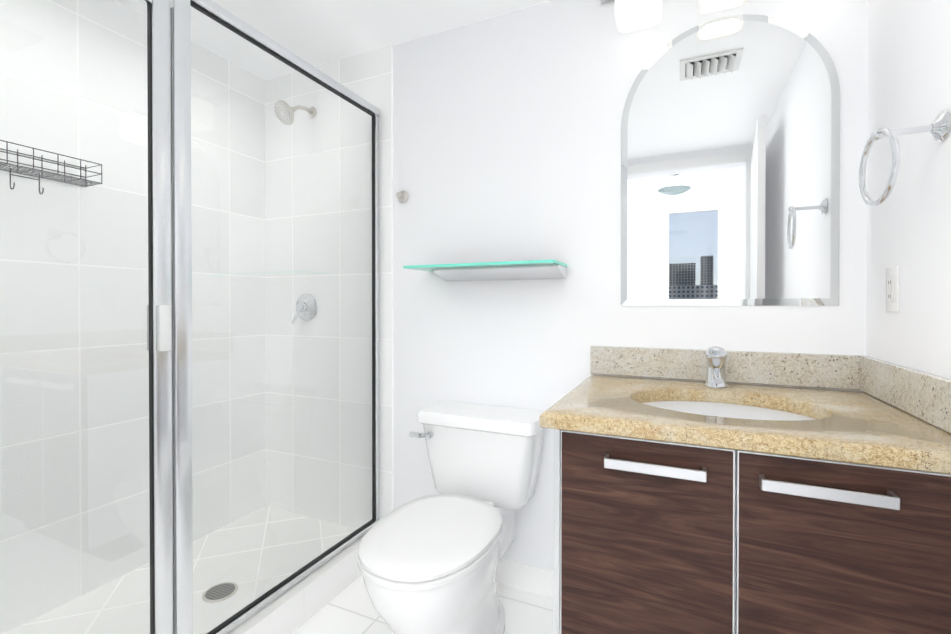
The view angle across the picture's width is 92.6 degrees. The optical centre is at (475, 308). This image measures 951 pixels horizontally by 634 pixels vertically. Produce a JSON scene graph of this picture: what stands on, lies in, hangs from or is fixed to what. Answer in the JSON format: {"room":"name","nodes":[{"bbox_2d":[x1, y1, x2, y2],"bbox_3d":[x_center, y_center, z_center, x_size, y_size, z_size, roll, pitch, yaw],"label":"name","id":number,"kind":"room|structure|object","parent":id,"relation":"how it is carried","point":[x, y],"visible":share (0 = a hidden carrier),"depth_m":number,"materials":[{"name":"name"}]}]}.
{"room":"bathroom","nodes":[
{"label":"bathroom","id":0,"kind":"room"},
{"bbox_2d":[116,0,552,80],"bbox_3d":[-0.378,-1.206,0.928,2.693,0.100,2.230,0,0,24],"label":"ceiling","id":1,"kind":"structure","parent":0,"point":[315,32],"depth_m":1.86,"materials":[{"name":"white paint"}]},
{"bbox_2d":[292,575,552,633],"bbox_3d":[-0.405,1.154,0.885,2.693,0.100,2.360,0,0,24],"label":"floor","id":2,"kind":"structure","parent":0,"point":[349,609],"depth_m":1.63,"materials":[{"name":"tile"}]},
{"bbox_2d":[5,507,355,633],"bbox_3d":[-1.121,1.065,1.483,0.655,0.070,1.620,0,0,24],"label":"shower floor","id":3,"kind":"structure","parent":2,"relation":"on","point":[103,608],"depth_m":1.74,"materials":[{"name":"tile"}]},
{"bbox_2d":[202,582,237,602],"bbox_3d":[-0.923,1.027,1.646,0.114,0.004,0.114,0,0,24],"label":"shower drain","id":4,"kind":"object","parent":3,"relation":"on","point":[210,591],"depth_m":1.64,"materials":[{"name":"silver metal"}]},
{"bbox_2d":[205,521,368,633],"bbox_3d":[-0.774,1.038,1.321,0.110,0.125,1.612,0,0,24],"label":"sill","id":5,"kind":"structure","parent":2,"relation":"on","point":[291,610],"depth_m":1.60,"materials":[{"name":"tile"}]},
{"bbox_2d":[0,0,379,633],"bbox_3d":[-0.774,0.045,1.315,0.056,1.858,1.608,0,0,24],"label":"shower enclosure","id":6,"kind":"object","parent":5,"relation":"on","point":[170,276],"visible":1,"depth_m":1.22,"materials":[{"name":"clear glass"}]},
{"bbox_2d":[358,401,543,633],"bbox_3d":[-0.087,0.745,1.482,0.481,0.710,0.730,0,0,24],"label":"toilet","id":7,"kind":"object","parent":2,"relation":"on","point":[428,564],"visible":1,"depth_m":1.42,"materials":[{"name":"white ceramic"}]},
{"bbox_2d":[539,346,950,633],"bbox_3d":[0.647,0.610,1.197,0.794,0.984,0.674,0,0,24],"label":"bathroom vanity","id":8,"kind":"object","parent":2,"relation":"on","point":[715,503],"visible":1,"depth_m":0.95,"materials":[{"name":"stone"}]},
{"bbox_2d":[705,346,727,387],"bbox_3d":[0.728,0.179,1.372,0.062,0.123,0.119,0,0,24],"label":"faucet","id":9,"kind":"object","parent":8,"relation":"on","point":[716,356],"depth_m":1.38,"materials":[{"name":"silver metal"}]},
{"bbox_2d":[393,0,867,569],"bbox_3d":[0.057,-0.033,1.897,2.693,2.460,0.120,0,0,24],"label":"wall","id":10,"kind":"structure","parent":0,"point":[505,136],"depth_m":1.75,"materials":[{"name":"white paint"}]},
{"bbox_2d":[265,45,393,528],"bbox_3d":[-0.727,-0.070,2.182,0.790,2.190,0.008,0,0,24],"label":"wall tile","id":11,"kind":"structure","parent":10,"relation":"attached to","point":[367,76],"depth_m":2.16,"materials":[{"name":"white tile"}]},
{"bbox_2d":[274,100,316,124],"bbox_3d":[-0.846,-0.906,2.120,0.106,0.129,0.190,0,0,24],"label":"shower head","id":12,"kind":"object","parent":11,"relation":"attached to","point":[311,111],"depth_m":2.06},
{"bbox_2d":[292,293,316,323],"bbox_3d":[-0.835,0.002,2.198,0.133,0.148,0.051,0,0,24],"label":"shower valve","id":13,"kind":"object","parent":11,"relation":"attached to","point":[307,307],"depth_m":2.19,"materials":[{"name":"silver metal"}]},
{"bbox_2d":[396,190,407,202],"bbox_3d":[-0.326,-0.489,1.978,0.056,0.056,0.041,0,0,24],"label":"robe hook","id":14,"kind":"object","parent":10,"relation":"attached to","point":[402,196],"visible":0.98,"depth_m":1.98,"materials":[{"name":"silver metal"}]},
{"bbox_2d":[403,259,566,280],"bbox_3d":[0.032,-0.138,1.731,0.595,0.052,0.197,0,0,24],"label":"glass shelf","id":15,"kind":"object","parent":10,"relation":"attached to","point":[534,269],"visible":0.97,"depth_m":1.70,"materials":[{"name":"teal"}]},
{"bbox_2d":[496,558,552,597],"bbox_3d":[0.026,1.047,1.847,0.915,0.100,0.009,0,0,24],"label":"baseboard","id":16,"kind":"structure","parent":10,"relation":"attached to","point":[527,577],"depth_m":1.76,"materials":[{"name":"tile"}]},
{"bbox_2d":[600,0,661,32],"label":"sconce","id":17,"kind":"object","parent":10,"relation":"attached to","point":[632,15],"depth_m":1.55,"materials":[{"name":"white glass"}]},
{"bbox_2d":[699,0,747,13],"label":"sconce","id":18,"kind":"object","parent":10,"relation":"attached to","point":[705,6],"depth_m":1.46,"materials":[{"name":"white glass"}]},
{"bbox_2d":[621,14,839,305],"bbox_3d":[0.803,-0.478,1.486,0.626,0.940,0.006,0,0,24],"label":"mirror","id":19,"kind":"object","parent":10,"relation":"attached to","point":[730,160],"visible":1,"depth_m":1.47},
{"bbox_2d":[866,0,950,378],"bbox_3d":[0.772,-0.022,0.356,0.120,2.460,2.340,0,0,24],"label":"wall","id":20,"kind":"structure","parent":0,"point":[909,86],"depth_m":1.08,"materials":[{"name":"white paint"}]},
{"bbox_2d":[885,266,899,311],"bbox_3d":[1.067,-0.048,1.166,0.009,0.116,0.072,0,0,24],"label":"electrical outlet plate","id":21,"kind":"object","parent":20,"relation":"attached to","point":[892,289],"visible":1,"depth_m":1.15,"materials":[{"name":"white plastic"}]},
{"bbox_2d":[859,111,950,205],"bbox_3d":[0.918,-0.315,0.969,0.119,0.185,0.164,0,0,24],"label":"towel ring","id":22,"kind":"object","parent":20,"relation":"attached to","point":[938,128],"visible":1,"depth_m":0.95,"materials":[{"name":"silver metal"}]},
{"bbox_3d":[-1.573,-0.030,1.416,0.120,2.460,2.340,0,0,24],"label":"wall","id":23,"kind":"structure","parent":0,"visible":0},
{"bbox_2d":[0,0,265,633],"bbox_3d":[-1.417,-0.066,1.605,0.008,2.190,1.612,0,0,24],"label":"wall tiles","id":24,"kind":"structure","parent":23,"relation":"attached to","point":[90,401],"depth_m":1.68,"materials":[{"name":"white tile"}]},
{"bbox_2d":[0,140,101,193],"bbox_3d":[-1.453,-0.438,1.387,0.103,0.142,0.493,0,0,24],"label":"shower caddy","id":25,"kind":"object","parent":24,"relation":"hanging from","point":[7,168],"depth_m":1.48,"materials":[{"name":"grey metal"}]}
]}

